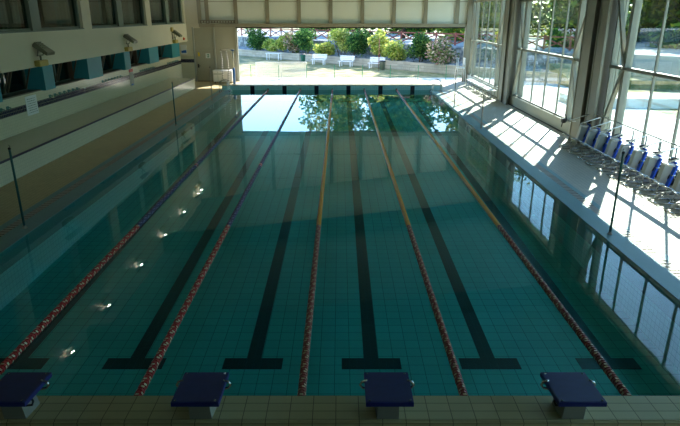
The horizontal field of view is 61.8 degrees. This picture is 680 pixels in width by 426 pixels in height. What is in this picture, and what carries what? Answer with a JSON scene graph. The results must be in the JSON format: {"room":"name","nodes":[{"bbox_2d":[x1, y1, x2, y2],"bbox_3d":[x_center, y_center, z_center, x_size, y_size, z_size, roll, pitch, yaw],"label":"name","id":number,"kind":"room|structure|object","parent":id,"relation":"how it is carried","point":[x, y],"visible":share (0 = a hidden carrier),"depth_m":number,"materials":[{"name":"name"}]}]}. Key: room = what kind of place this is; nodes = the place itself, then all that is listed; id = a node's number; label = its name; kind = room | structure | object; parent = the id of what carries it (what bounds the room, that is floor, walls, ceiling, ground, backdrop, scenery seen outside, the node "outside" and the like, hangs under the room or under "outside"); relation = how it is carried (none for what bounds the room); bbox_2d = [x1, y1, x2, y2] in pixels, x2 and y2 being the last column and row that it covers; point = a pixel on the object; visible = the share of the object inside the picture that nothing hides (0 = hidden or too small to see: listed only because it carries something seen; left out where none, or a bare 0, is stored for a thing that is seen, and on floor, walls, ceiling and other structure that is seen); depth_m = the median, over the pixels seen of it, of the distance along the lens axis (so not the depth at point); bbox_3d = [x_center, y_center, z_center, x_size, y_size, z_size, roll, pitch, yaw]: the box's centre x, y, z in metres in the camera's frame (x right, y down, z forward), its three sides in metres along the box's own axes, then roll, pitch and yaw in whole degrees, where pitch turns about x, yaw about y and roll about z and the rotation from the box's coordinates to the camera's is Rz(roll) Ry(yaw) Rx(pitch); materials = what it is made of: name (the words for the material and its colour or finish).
{"room":"indoor swimming pool","nodes":[
{"label":"indoor swimming pool","id":0,"kind":"room"},
{"bbox_2d":[0,0,186,140],"bbox_3d":[-12.275,-6.327,18.022,3.850,9.000,42.200,0,19,0],"label":"wall","id":1,"kind":"structure","parent":0,"point":[17,52],"depth_m":23.37,"materials":[{"name":"paint"}]},
{"bbox_2d":[0,68,40,99],"bbox_3d":[-11.172,-4.434,19.216,0.575,0.920,2.810,0,19,0],"label":"window","id":2,"kind":"structure","parent":1,"relation":"in","point":[6,95],"depth_m":19.37,"materials":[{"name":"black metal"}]},
{"bbox_2d":[25,94,38,115],"bbox_3d":[-10.893,-3.817,20.088,0.014,0.660,0.750,0,19,0],"label":"paper notice","id":3,"kind":"object","parent":1,"relation":"attached to","point":[31,101],"visible":1,"depth_m":20.05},
{"bbox_2d":[24,65,55,90],"bbox_3d":[-11.075,-5.017,20.888,0.750,0.920,0.750,0,19,0],"label":"trim","id":4,"kind":"structure","parent":1,"relation":"attached to","point":[42,78],"depth_m":20.61,"materials":[{"name":"teal paint"}]},
{"bbox_2d":[0,0,83,33],"bbox_3d":[-10.594,-7.050,19.305,0.548,1.680,7.100,0,19,0],"label":"window","id":5,"kind":"structure","parent":1,"relation":"in","point":[9,12],"depth_m":19.25,"materials":[{"name":"glass"}]},
{"bbox_2d":[0,0,21,28],"bbox_3d":[-10.804,-6.791,18.442,0.128,1.600,1.100,0,19,0],"label":"curtain","id":6,"kind":"object","parent":5,"relation":"hanging from","point":[9,12],"depth_m":18.54,"materials":[{"name":"fabric"}]},
{"bbox_2d":[53,0,70,26],"bbox_3d":[-10.804,-8.025,21.983,0.128,1.600,1.100,0,19,0],"label":"curtain","id":7,"kind":"object","parent":5,"relation":"hanging from","point":[61,8],"depth_m":22.05,"materials":[{"name":"fabric"}]},
{"bbox_2d":[32,42,54,66],"bbox_3d":[-10.121,-5.429,19.394,0.545,0.802,0.600,0,19,0],"label":"floodlight","id":8,"kind":"object","parent":1,"relation":"attached to","point":[39,46],"visible":1,"depth_m":19.24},
{"bbox_2d":[52,60,84,86],"bbox_3d":[-11.172,-5.644,22.686,0.575,0.920,3.060,0,19,0],"label":"window","id":9,"kind":"structure","parent":1,"relation":"in","point":[66,81],"depth_m":22.79,"materials":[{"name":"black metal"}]},
{"bbox_2d":[72,56,102,78],"bbox_3d":[-11.075,-6.391,24.830,0.750,0.920,1.500,0,19,0],"label":"trim","id":10,"kind":"structure","parent":1,"relation":"attached to","point":[89,68],"depth_m":24.26,"materials":[{"name":"teal paint"}]},
{"bbox_2d":[102,54,121,74],"bbox_3d":[-11.172,-7.109,26.888,0.575,0.920,2.860,0,19,0],"label":"window","id":11,"kind":"structure","parent":1,"relation":"in","point":[110,70],"depth_m":27.72,"materials":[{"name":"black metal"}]},
{"bbox_2d":[92,0,147,28],"bbox_3d":[-10.594,-9.675,26.836,0.548,1.680,7.150,0,19,0],"label":"window","id":12,"kind":"structure","parent":1,"relation":"in","point":[104,10],"depth_m":26.72,"materials":[{"name":"glass"}]},
{"bbox_2d":[98,0,110,24],"bbox_3d":[-10.804,-9.416,25.973,0.128,1.600,1.100,0,19,0],"label":"curtain","id":13,"kind":"object","parent":12,"relation":"hanging from","point":[104,10],"depth_m":26.02,"materials":[{"name":"fabric"}]},
{"bbox_2d":[128,0,137,23],"bbox_3d":[-10.804,-10.659,29.538,0.128,1.600,1.100,0,19,0],"label":"curtain","id":14,"kind":"object","parent":12,"relation":"hanging from","point":[132,8],"depth_m":29.56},
{"bbox_2d":[111,52,130,69],"bbox_3d":[-11.075,-7.708,28.607,0.750,0.920,0.800,0,19,0],"label":"trim","id":15,"kind":"structure","parent":1,"relation":"attached to","point":[122,61],"depth_m":28.30,"materials":[{"name":"teal paint"}]},
{"bbox_2d":[123,34,137,51],"bbox_3d":[-10.121,-8.227,27.420,0.545,0.802,0.600,0,19,0],"label":"floodlight","id":16,"kind":"object","parent":1,"relation":"attached to","point":[129,38],"visible":1,"depth_m":27.24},
{"bbox_2d":[129,69,134,85],"bbox_3d":[-10.888,-7.087,29.697,0.024,0.850,0.550,0,19,0],"label":"sign","id":17,"kind":"object","parent":1,"relation":"attached to","point":[131,75],"visible":1,"depth_m":29.64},
{"bbox_2d":[130,49,146,67],"bbox_3d":[-11.172,-8.343,30.429,0.575,0.920,3.060,0,19,0],"label":"window","id":18,"kind":"structure","parent":1,"relation":"in","point":[131,52],"depth_m":31.09,"materials":[{"name":"black glass"}]},
{"bbox_2d":[137,46,158,63],"bbox_3d":[-11.075,-9.123,32.667,0.750,0.920,1.700,0,19,0],"label":"trim","id":19,"kind":"structure","parent":1,"relation":"attached to","point":[147,55],"depth_m":31.98,"materials":[{"name":"teal paint"}]},
{"bbox_2d":[158,45,169,60],"bbox_3d":[-11.172,-9.874,34.820,0.575,0.920,2.860,0,19,0],"label":"window","id":20,"kind":"structure","parent":1,"relation":"in","point":[159,47],"depth_m":36.04,"materials":[{"name":"black glass"}]},
{"bbox_2d":[152,0,184,24],"bbox_3d":[-10.594,-12.250,34.225,0.548,1.680,6.900,0,19,0],"label":"window","id":21,"kind":"structure","parent":1,"relation":"in","point":[156,11],"depth_m":34.12,"materials":[{"name":"glass"}]},
{"bbox_2d":[152,0,160,22],"bbox_3d":[-10.804,-11.992,33.362,0.128,1.600,1.100,0,19,0],"label":"curtain","id":22,"kind":"object","parent":21,"relation":"hanging from","point":[156,11],"depth_m":33.34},
{"bbox_2d":[170,0,176,21],"bbox_3d":[-10.804,-13.193,36.809,0.128,1.600,1.100,0,19,0],"label":"curtain","id":23,"kind":"object","parent":21,"relation":"hanging from","point":[172,2],"depth_m":36.75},
{"bbox_2d":[161,43,179,57],"bbox_3d":[-11.075,-10.637,37.011,0.750,0.920,1.800,0,19,0],"label":"trim","id":24,"kind":"structure","parent":1,"relation":"attached to","point":[170,50],"depth_m":36.28,"materials":[{"name":"teal paint"}]},
{"bbox_2d":[172,30,181,42],"bbox_3d":[-10.121,-10.959,35.258,0.545,0.802,0.600,0,19,0],"label":"floodlight","id":25,"kind":"object","parent":1,"relation":"attached to","point":[175,32],"visible":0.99,"depth_m":35.06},
{"bbox_2d":[191,27,239,80],"bbox_3d":[-8.685,-11.123,39.876,3.130,3.670,0.170,0,19,0],"label":"wall","id":26,"kind":"structure","parent":0,"point":[224,39],"depth_m":39.64,"materials":[{"name":"beige paint"}]},
{"bbox_2d":[196,50,214,80],"bbox_3d":[-9.460,-10.380,40.069,1.320,2.140,0.155,0,19,0],"label":"door","id":27,"kind":"structure","parent":26,"relation":"in","point":[203,63],"depth_m":40.05,"materials":[{"name":"grey metal"}]},
{"bbox_2d":[179,0,467,80],"bbox_3d":[-1.450,-13.646,39.018,21.100,9.000,0.530,0,19,0],"label":"wall","id":28,"kind":"structure","parent":0,"point":[198,13],"depth_m":38.94,"materials":[{"name":"paint"}]},
{"bbox_2d":[180,45,186,53],"bbox_3d":[-10.935,-11.431,39.727,0.430,0.650,0.024,0,19,0],"label":"poster","id":29,"kind":"object","parent":28,"relation":"attached to","point":[183,48],"visible":1,"depth_m":39.72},
{"bbox_2d":[0,81,679,263],"bbox_3d":[-1.475,-2.140,20.064,20.850,0.250,43.300,0,19,0],"label":"floor","id":30,"kind":"structure","parent":0,"point":[659,227],"depth_m":18.30,"materials":[{"name":"tile"}]},
{"bbox_2d":[0,78,194,186],"bbox_3d":[-10.095,-1.878,17.936,1.610,0.655,39.110,0,19,0],"label":"tier","id":31,"kind":"object","parent":30,"relation":"on","point":[32,149],"visible":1,"depth_m":20.92,"materials":[{"name":"tile"}]},
{"bbox_2d":[0,89,232,274],"bbox_3d":[-7.165,-2.502,21.309,0.870,0.412,31.710,0,19,0],"label":"trim","id":32,"kind":"structure","parent":30,"relation":"on","point":[49,215],"depth_m":15.68,"materials":[{"name":"tile"}]},
{"bbox_2d":[8,147,27,228],"bbox_3d":[-6.970,-0.550,12.252,0.107,1.864,0.110,0,19,0],"label":"post","id":33,"kind":"object","parent":32,"relation":"on","point":[9,148],"visible":1,"depth_m":12.25,"materials":[{"name":"black metal"}]},
{"bbox_2d":[171,82,176,125],"bbox_3d":[-6.970,-4.592,23.848,0.107,1.864,0.110,0,19,0],"label":"post","id":34,"kind":"object","parent":32,"relation":"on","point":[171,82],"visible":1,"depth_m":23.85,"materials":[{"name":"black plastic"}]},
{"bbox_2d":[219,79,232,101],"bbox_3d":[-6.976,-7.481,34.669,0.711,1.322,0.542,0,19,0],"label":"pool ladder","id":35,"kind":"object","parent":32,"relation":"attached to","point":[222,79],"visible":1,"depth_m":34.59,"materials":[{"name":"metal"}]},
{"bbox_2d":[213,69,232,83],"bbox_3d":[-8.030,-9.438,39.282,1.360,0.880,0.840,0,19,0],"label":"storage cart","id":36,"kind":"object","parent":30,"relation":"on","point":[217,73],"visible":0.84,"depth_m":38.89,"materials":[{"name":"white paint"}]},
{"bbox_2d":[231,49,235,83],"bbox_3d":[-7.585,-9.902,38.485,0.970,2.280,0.240,0,19,0],"label":"pole","id":37,"kind":"object","parent":30,"relation":"on","point":[232,50],"visible":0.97,"depth_m":38.48,"materials":[{"name":"grey plastic"}]},
{"bbox_2d":[0,98,679,395],"bbox_3d":[-0.565,-1.941,21.409,12.730,1.488,31.090,0,19,0],"label":"basin","id":38,"kind":"object","parent":30,"relation":"in","point":[373,312],"visible":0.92,"depth_m":12.57,"materials":[{"name":"tile"}]},
{"bbox_2d":[222,84,442,97],"bbox_3d":[-0.485,-7.281,36.100,13.830,1.700,0.630,0,19,0],"label":"platform","id":39,"kind":"object","parent":38,"relation":"on","point":[239,90],"visible":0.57,"depth_m":35.66,"materials":[{"name":"tile"}]},
{"bbox_2d":[0,396,679,425],"bbox_3d":[-0.485,3.033,6.665,13.830,1.800,0.470,0,19,0],"label":"pool edge","id":40,"kind":"object","parent":38,"relation":"on","point":[51,410],"visible":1,"depth_m":6.31,"materials":[{"name":"tile"}]},
{"bbox_2d":[0,372,51,418],"bbox_3d":[-3.540,2.039,6.249,0.628,0.352,0.580,0,19,0],"label":"starting block","id":41,"kind":"object","parent":40,"relation":"on","point":[18,390],"visible":1,"depth_m":6.18,"materials":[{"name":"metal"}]},
{"bbox_2d":[171,372,231,418],"bbox_3d":[-1.517,2.039,6.249,0.628,0.352,0.580,0,19,0],"label":"starting block","id":42,"kind":"object","parent":40,"relation":"on","point":[202,392],"visible":1,"depth_m":6.16,"materials":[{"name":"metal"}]},
{"bbox_2d":[359,372,414,418],"bbox_3d":[0.522,2.039,6.249,0.628,0.352,0.580,0,19,0],"label":"starting block","id":43,"kind":"object","parent":40,"relation":"on","point":[386,392],"visible":1,"depth_m":6.15,"materials":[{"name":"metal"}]},
{"bbox_2d":[540,372,606,418],"bbox_3d":[2.537,2.039,6.249,0.628,0.352,0.580,0,19,0],"label":"starting block","id":44,"kind":"object","parent":40,"relation":"on","point":[571,392],"visible":1,"depth_m":6.16,"materials":[{"name":"plastic"}]},
{"label":"pool water","id":45,"kind":"object","parent":38,"relation":"in","visible":0},
{"bbox_2d":[0,88,268,374],"bbox_3d":[-4.500,-2.696,21.146,0.108,0.154,30.650,0,19,0],"label":"lane rope","id":46,"kind":"object","parent":45,"relation":"on","point":[25,343],"visible":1,"depth_m":10.36,"materials":[{"name":"plastic"}]},
{"bbox_2d":[133,88,300,395],"bbox_3d":[-2.490,-2.696,21.146,0.108,0.154,30.650,0,19,0],"label":"lane rope","id":47,"kind":"object","parent":45,"relation":"on","point":[148,376],"visible":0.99,"depth_m":9.67,"materials":[{"name":"plastic"}]},
{"bbox_2d":[297,88,332,395],"bbox_3d":[-0.475,-2.696,21.146,0.108,0.154,30.650,0,19,0],"label":"lane rope","id":48,"kind":"object","parent":45,"relation":"on","point":[302,384],"visible":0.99,"depth_m":9.67,"materials":[{"name":"plastic"}]},
{"bbox_2d":[364,88,468,395],"bbox_3d":[1.530,-2.696,21.146,0.108,0.154,30.650,0,19,0],"label":"lane rope","id":49,"kind":"object","parent":45,"relation":"on","point":[462,391],"visible":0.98,"depth_m":9.65,"materials":[{"name":"plastic"}]},
{"bbox_2d":[396,88,631,395],"bbox_3d":[3.540,-2.696,21.146,0.108,0.154,30.650,0,19,0],"label":"lane rope","id":50,"kind":"object","parent":45,"relation":"on","point":[599,359],"visible":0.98,"depth_m":9.65,"materials":[{"name":"plastic"}]},
{"bbox_2d":[453,57,465,84],"bbox_3d":[8.150,-9.618,38.478,0.768,1.754,0.688,0,19,0],"label":"chair","id":51,"kind":"object","parent":30,"relation":"on","point":[464,59],"visible":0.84,"depth_m":38.40,"materials":[{"name":"white paint"}]},
{"bbox_2d":[461,0,475,81],"bbox_3d":[9.010,-12.545,39.354,0.780,6.700,0.620,0,19,0],"label":"column","id":52,"kind":"structure","parent":30,"relation":"on","point":[467,36],"depth_m":39.20,"materials":[{"name":"metal"}]},
{"bbox_2d":[466,79,477,87],"bbox_3d":[8.547,-8.384,36.897,0.435,0.461,1.900,0,19,0],"label":"slatted bench","id":53,"kind":"object","parent":30,"relation":"on","point":[469,80],"visible":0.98,"depth_m":36.72,"materials":[{"name":"grey plastic"}]},
{"bbox_2d":[473,82,486,92],"bbox_3d":[8.547,-7.660,34.819,0.435,0.461,1.900,0,19,0],"label":"slatted bench","id":54,"kind":"object","parent":30,"relation":"on","point":[479,84],"visible":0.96,"depth_m":34.60,"materials":[{"name":"grey plastic"}]},
{"bbox_2d":[482,87,495,97],"bbox_3d":[8.547,-6.936,32.742,0.435,0.461,1.900,0,19,0],"label":"slatted bench","id":55,"kind":"object","parent":30,"relation":"on","point":[485,88],"visible":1,"depth_m":32.70,"materials":[{"name":"white paint"}]},
{"bbox_2d":[497,0,526,104],"bbox_3d":[9.020,-9.141,29.590,0.640,6.700,1.840,0,19,0],"label":"column","id":56,"kind":"structure","parent":30,"relation":"on","point":[511,24],"depth_m":29.57,"materials":[{"name":"metal"}]},
{"bbox_2d":[429,90,679,326],"bbox_3d":[6.015,-2.502,21.309,0.830,0.412,31.710,0,19,0],"label":"pool edge","id":57,"kind":"structure","parent":30,"relation":"on","point":[653,272],"depth_m":13.28,"materials":[{"name":"tile"}]},
{"bbox_2d":[429,79,441,100],"bbox_3d":[5.846,-7.514,34.764,0.711,1.322,0.542,0,19,0],"label":"pool ladder","id":58,"kind":"object","parent":57,"relation":"attached to","point":[435,79],"visible":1,"depth_m":34.78,"materials":[{"name":"metal"}]},
{"bbox_2d":[480,95,484,128],"bbox_3d":[5.850,-4.181,23.323,0.107,1.434,0.110,0,19,0],"label":"post","id":59,"kind":"object","parent":57,"relation":"on","point":[483,95],"visible":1,"depth_m":23.32,"materials":[{"name":"grey metal"}]},
{"bbox_2d":[607,149,624,234],"bbox_3d":[5.800,-0.428,11.902,0.107,1.864,0.110,0,19,0],"label":"post","id":60,"kind":"object","parent":57,"relation":"on","point":[623,152],"visible":1,"depth_m":11.91,"materials":[{"name":"black metal"}]},
{"bbox_2d":[559,114,590,149],"bbox_3d":[8.375,-2.866,19.916,1.094,1.196,0.480,0,19,0],"label":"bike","id":61,"kind":"object","parent":30,"relation":"on","point":[582,132],"visible":0.68,"depth_m":19.90,"materials":[{"name":"metal"}]},
{"bbox_2d":[567,117,600,154],"bbox_3d":[8.375,-2.613,19.189,1.094,1.196,0.480,0,19,0],"label":"bike","id":62,"kind":"object","parent":30,"relation":"on","point":[592,135],"visible":0.7,"depth_m":19.18,"materials":[{"name":"metal"}]},
{"bbox_2d":[576,121,614,159],"bbox_3d":[8.375,-2.360,18.462,1.094,1.196,0.480,0,19,0],"label":"bike","id":63,"kind":"object","parent":30,"relation":"on","point":[601,143],"visible":0.77,"depth_m":18.44,"materials":[{"name":"metal"}]},
{"bbox_2d":[568,0,629,149],"bbox_3d":[9.020,-5.685,19.675,0.640,6.700,1.840,0,19,0],"label":"column","id":64,"kind":"structure","parent":30,"relation":"on","point":[600,19],"depth_m":19.61,"materials":[{"name":"metal"}]},
{"bbox_2d":[585,125,625,165],"bbox_3d":[8.375,-2.106,17.735,1.094,1.196,0.480,0,19,0],"label":"bike","id":65,"kind":"object","parent":30,"relation":"on","point":[612,148],"visible":0.74,"depth_m":17.72,"materials":[{"name":"metal"}]},
{"bbox_2d":[595,130,637,172],"bbox_3d":[8.375,-1.853,17.008,1.094,1.196,0.480,0,19,0],"label":"bike","id":66,"kind":"object","parent":30,"relation":"on","point":[628,150],"visible":0.77,"depth_m":16.99,"materials":[{"name":"metal"}]},
{"bbox_2d":[606,135,647,179],"bbox_3d":[8.375,-1.599,16.281,1.094,1.196,0.480,0,19,0],"label":"bike","id":67,"kind":"object","parent":30,"relation":"on","point":[637,159],"visible":0.72,"depth_m":16.26,"materials":[{"name":"metal"}]},
{"bbox_2d":[596,114,679,180],"bbox_3d":[8.860,-1.511,15.994,0.040,1.240,9.200,0,19,0],"label":"rail","id":68,"kind":"object","parent":30,"relation":"on","point":[596,114],"visible":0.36,"depth_m":16.58,"materials":[{"name":"grey metal"}]},
{"bbox_2d":[620,141,663,186],"bbox_3d":[8.375,-1.346,15.554,1.094,1.196,0.480,0,19,0],"label":"bike","id":69,"kind":"object","parent":30,"relation":"on","point":[651,167],"visible":0.83,"depth_m":15.54,"materials":[{"name":"metal"}]},
{"bbox_2d":[632,147,678,195],"bbox_3d":[8.375,-1.092,14.827,1.094,1.196,0.480,0,19,0],"label":"bike","id":70,"kind":"object","parent":30,"relation":"on","point":[666,175],"visible":0.89,"depth_m":14.81,"materials":[{"name":"metal"}]},
{"bbox_2d":[646,158,679,204],"bbox_3d":[8.375,-0.839,14.100,1.094,1.196,0.480,0,19,0],"label":"bike","id":71,"kind":"object","parent":30,"relation":"on","point":[676,185],"visible":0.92,"depth_m":14.14,"materials":[{"name":"metal"}]},
{"bbox_2d":[663,190,679,214],"bbox_3d":[8.375,-0.585,13.373,1.094,1.196,0.480,0,19,0],"label":"bike","id":72,"kind":"object","parent":30,"relation":"on","point":[675,192],"visible":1,"depth_m":13.61,"materials":[{"name":"metal"}]},
{"bbox_2d":[464,75,679,200],"bbox_3d":[9.110,-5.375,18.936,0.980,7.200,43.300,0,19,0],"label":"wall","id":73,"kind":"structure","parent":0,"point":[550,121],"depth_m":25.14,"materials":[{"name":"paint"}]},
{"bbox_2d":[467,0,505,87],"bbox_3d":[9.070,-10.809,34.914,0.260,5.414,9.058,0,19,0],"label":"window","id":74,"kind":"structure","parent":73,"relation":"in","point":[476,3],"depth_m":35.93,"materials":[{"name":"beige paint"}]},
{"bbox_2d":[511,0,586,121],"bbox_3d":[9.070,-6.951,24.900,0.260,4.700,8.610,0,19,0],"label":"window","id":75,"kind":"structure","parent":73,"relation":"in","point":[522,48],"depth_m":25.22,"materials":[{"name":"beige paint"}]},
{"bbox_2d":[597,0,679,171],"bbox_3d":[9.070,-3.495,14.985,0.260,4.700,8.610,0,19,0],"label":"window","id":76,"kind":"structure","parent":73,"relation":"in","point":[621,87],"depth_m":17.99,"materials":[{"name":"beige paint"}]},
{"label":"outside","id":77,"kind":"structure","parent":0,"visible":0},
{"bbox_2d":[237,29,679,75],"bbox_3d":[-7.107,-24.424,80.799,95.114,2.050,101.118,0,19,0],"label":"road","id":78,"kind":"structure","parent":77,"point":[644,58],"depth_m":40.23,"materials":[{"name":"asphalt"}]},
{"bbox_2d":[364,28,438,37],"bbox_3d":[6.889,-25.751,62.716,9.200,12.884,10.097,-10,22,-27],"label":"tree","id":79,"kind":"object","parent":78,"relation":"on","point":[429,30],"visible":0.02,"depth_m":64.17,"materials":[{"name":"green plant"}]},
{"bbox_2d":[237,28,574,50],"bbox_3d":[-4.734,-20.040,63.438,45.805,1.100,49.979,0,19,0],"label":"fence","id":80,"kind":"object","parent":78,"relation":"on","point":[544,38],"visible":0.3,"depth_m":48.70,"materials":[{"name":"metal"}]},
{"bbox_2d":[437,0,500,41],"bbox_3d":[14.278,-22.505,56.117,9.168,11.132,9.542,-16,25,-38],"label":"tree","id":81,"kind":"object","parent":78,"relation":"on","point":[493,3],"visible":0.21,"depth_m":55.15,"materials":[{"name":"green plant"}]},
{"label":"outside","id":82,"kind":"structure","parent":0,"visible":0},
{"bbox_2d":[548,63,679,89],"bbox_3d":[37.500,-8.160,35.280,46.406,1.300,3.938,3,19,10],"label":"grass bank","id":83,"kind":"object","parent":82,"point":[637,80],"visible":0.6,"depth_m":36.68,"materials":[{"name":"plant"}]},
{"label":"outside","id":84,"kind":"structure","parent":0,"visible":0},
{"bbox_2d":[237,23,679,117],"bbox_3d":[50.000,-54.880,171.492,500.000,0.260,480.000,0,19,0],"label":"lawn","id":85,"kind":"structure","parent":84,"point":[320,70],"depth_m":47.05,"materials":[{"name":"green plant"}]},
{"bbox_2d":[311,54,326,64],"bbox_3d":[-2.028,-14.793,54.636,1.500,0.969,0.620,7,20,19],"label":"garden bench","id":86,"kind":"object","parent":85,"relation":"on","point":[313,55],"visible":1,"depth_m":54.65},
{"bbox_2d":[311,28,367,32],"bbox_3d":[-0.897,-36.017,97.729,13.936,13.388,12.743,0,19,0],"label":"tree","id":87,"kind":"object","parent":85,"relation":"on","point":[351,29],"visible":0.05,"depth_m":97.62,"materials":[{"name":"green plant"}]},
{"bbox_2d":[339,55,354,66],"bbox_3d":[0.581,-14.067,52.555,1.500,0.969,0.619,10,22,27],"label":"garden bench","id":88,"kind":"object","parent":85,"relation":"on","point":[352,58],"visible":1,"depth_m":52.54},
{"bbox_2d":[369,57,384,67],"bbox_3d":[3.231,-13.343,50.478,1.500,0.969,0.619,10,22,27],"label":"garden bench","id":89,"kind":"object","parent":85,"relation":"on","point":[378,58],"visible":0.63,"depth_m":50.57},
{"bbox_2d":[378,39,385,69],"bbox_3d":[3.600,-13.373,48.077,0.540,2.600,0.526,-15,24,-36],"label":"litter bin","id":90,"kind":"object","parent":85,"relation":"on","point":[382,62],"visible":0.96,"depth_m":48.17,"materials":[{"name":"grey metal"}]},
{"bbox_2d":[239,49,557,82],"bbox_3d":[-6.889,-17.184,61.988,46.265,0.760,50.445,0,19,0],"label":"wall","id":91,"kind":"structure","parent":85,"relation":"on","point":[399,65],"depth_m":49.14,"materials":[{"name":"concrete"}]},
{"bbox_2d":[238,36,572,72],"bbox_3d":[-5.710,-18.173,62.789,48.138,2.100,52.161,0,19,0],"label":"bank","id":92,"kind":"object","parent":85,"relation":"on","point":[541,60],"visible":0.07,"depth_m":46.22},
{"bbox_2d":[243,28,271,49],"bbox_3d":[-9.527,-19.930,64.637,3.260,2.906,2.768,-17,25,-40],"label":"bush","id":93,"kind":"object","parent":92,"relation":"on","point":[256,38],"visible":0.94,"depth_m":64.17,"materials":[{"name":"green plant"}]},
{"bbox_2d":[261,38,277,51],"bbox_3d":[-7.705,-18.677,63.165,2.181,1.510,1.915,12,22,30],"label":"bush","id":94,"kind":"object","parent":92,"relation":"on","point":[269,45],"visible":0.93,"depth_m":62.80,"materials":[{"name":"green plant"}]},
{"bbox_2d":[273,34,289,51],"bbox_3d":[-6.316,-18.435,61.687,1.874,2.021,2.119,-16,25,-38],"label":"bush","id":95,"kind":"object","parent":92,"relation":"on","point":[278,44],"visible":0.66,"depth_m":61.29,"materials":[{"name":"green plant"}]},
{"bbox_2d":[282,31,300,52],"bbox_3d":[-4.819,-18.085,60.067,2.744,2.408,2.119,0,19,0],"label":"bush","id":96,"kind":"object","parent":92,"relation":"on","point":[289,45],"visible":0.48,"depth_m":59.71,"materials":[{"name":"green plant"}]},
{"bbox_2d":[291,28,317,53],"bbox_3d":[-3.581,-17.844,58.610,2.905,2.936,3.682,-14,24,-35],"label":"bush","id":97,"kind":"object","parent":92,"relation":"on","point":[303,38],"visible":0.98,"depth_m":57.88,"materials":[{"name":"green plant"}]},
{"bbox_2d":[312,41,335,54],"bbox_3d":[-1.524,-16.357,56.546,2.270,1.492,2.199,9,21,24],"label":"bush","id":98,"kind":"object","parent":92,"relation":"on","point":[327,48],"visible":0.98,"depth_m":56.26,"materials":[{"name":"green plant"}]},
{"bbox_2d":[326,28,351,55],"bbox_3d":[0.040,-16.601,54.989,2.825,2.969,2.825,0,19,0],"label":"bush","id":99,"kind":"object","parent":92,"relation":"on","point":[337,34],"visible":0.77,"depth_m":54.61,"materials":[{"name":"green plant"}]},
{"bbox_2d":[343,29,373,56],"bbox_3d":[1.816,-15.877,53.336,3.031,2.684,3.107,0,19,0],"label":"bush","id":100,"kind":"object","parent":92,"relation":"on","point":[357,38],"visible":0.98,"depth_m":52.80,"materials":[{"name":"green plant"}]},
{"bbox_2d":[367,29,389,56],"bbox_3d":[3.481,-15.184,51.293,2.101,2.717,1.992,-9,21,-23],"label":"bush","id":101,"kind":"object","parent":92,"relation":"on","point":[379,34],"visible":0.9,"depth_m":50.98,"materials":[{"name":"green plant"}]},
{"bbox_2d":[381,38,407,60],"bbox_3d":[4.950,-14.359,50.043,2.321,1.996,2.481,10,21,26],"label":"bush","id":102,"kind":"object","parent":92,"relation":"on","point":[395,51],"visible":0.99,"depth_m":49.56,"materials":[{"name":"green plant"}]},
{"bbox_2d":[403,31,432,62],"bbox_3d":[6.888,-14.147,48.382,2.464,2.686,2.987,-13,23,-34],"label":"bush","id":103,"kind":"object","parent":92,"relation":"on","point":[419,47],"visible":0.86,"depth_m":48.01,"materials":[{"name":"green plant"}]},
{"bbox_2d":[425,34,459,64],"bbox_3d":[8.389,-13.284,46.281,3.066,2.433,3.122,0,19,0],"label":"bush","id":104,"kind":"object","parent":92,"relation":"on","point":[443,54],"visible":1,"depth_m":45.96,"materials":[{"name":"green plant"}]},
{"bbox_2d":[384,28,429,34],"bbox_3d":[11.789,-36.049,96.184,12.742,14.299,14.331,0,19,0],"label":"tree","id":105,"kind":"object","parent":85,"relation":"on","point":[385,29],"visible":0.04,"depth_m":93.92,"materials":[{"name":"green plant"}]},
{"bbox_2d":[483,1,551,36],"bbox_3d":[21.126,-29.933,70.202,14.885,15.983,13.503,0,19,0],"label":"tree","id":106,"kind":"object","parent":85,"relation":"on","point":[535,8],"visible":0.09,"depth_m":68.14,"materials":[{"name":"green plant"}]},
{"bbox_2d":[530,0,630,37],"bbox_3d":[31.024,-27.990,73.063,14.852,14.145,14.068,0,19,0],"label":"tree","id":107,"kind":"object","parent":85,"relation":"on","point":[545,4],"visible":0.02,"depth_m":73.90,"materials":[{"name":"green plant"}]},
{"bbox_2d":[545,0,632,47],"bbox_3d":[20.627,-16.587,47.196,7.880,9.656,8.906,-3,19,-8],"label":"tree","id":108,"kind":"object","parent":85,"relation":"on","point":[561,6],"visible":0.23,"depth_m":46.57,"materials":[{"name":"green plant"}]},
{"bbox_2d":[559,92,679,108],"bbox_3d":[36.100,-5.699,29.360,47.959,0.550,2.798,1,19,2],"label":"pool","id":109,"kind":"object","parent":85,"relation":"on","point":[634,100],"depth_m":28.88,"materials":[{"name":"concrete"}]},
{"bbox_2d":[625,0,679,42],"bbox_3d":[31.230,-20.538,53.699,12.695,12.857,10.876,-2,19,-5],"label":"tree","id":110,"kind":"object","parent":85,"relation":"on","point":[655,17],"visible":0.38,"depth_m":52.81,"materials":[{"name":"green plant"}]},
{"bbox_2d":[646,12,679,48],"bbox_3d":[28.274,-15.329,43.529,8.210,9.773,7.749,10,22,26],"label":"bush","id":111,"kind":"object","parent":85,"relation":"on","point":[674,43],"visible":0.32,"depth_m":45.91,"materials":[{"name":"green plant"}]},
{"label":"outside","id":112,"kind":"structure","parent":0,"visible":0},
{"bbox_2d":[240,78,679,165],"bbox_3d":[0.600,7.010,-6.081,29.800,0.280,103.900,0,19,0],"label":"path","id":113,"kind":"structure","parent":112,"point":[660,125],"depth_m":27.35,"materials":[{"name":"concrete"}]},
{"bbox_2d":[256,62,305,78],"bbox_3d":[-4.350,-10.568,42.066,3.735,1.220,0.040,0,19,0],"label":"barrier","id":114,"kind":"object","parent":113,"relation":"on","point":[261,64],"visible":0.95,"depth_m":42.06,"materials":[{"name":"white paint"}]},
{"bbox_2d":[240,65,494,79],"bbox_3d":[0.615,-10.229,41.337,22.374,1.060,0.044,0,19,0],"label":"wire fence","id":115,"kind":"object","parent":113,"relation":"on","point":[250,65],"visible":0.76,"depth_m":41.30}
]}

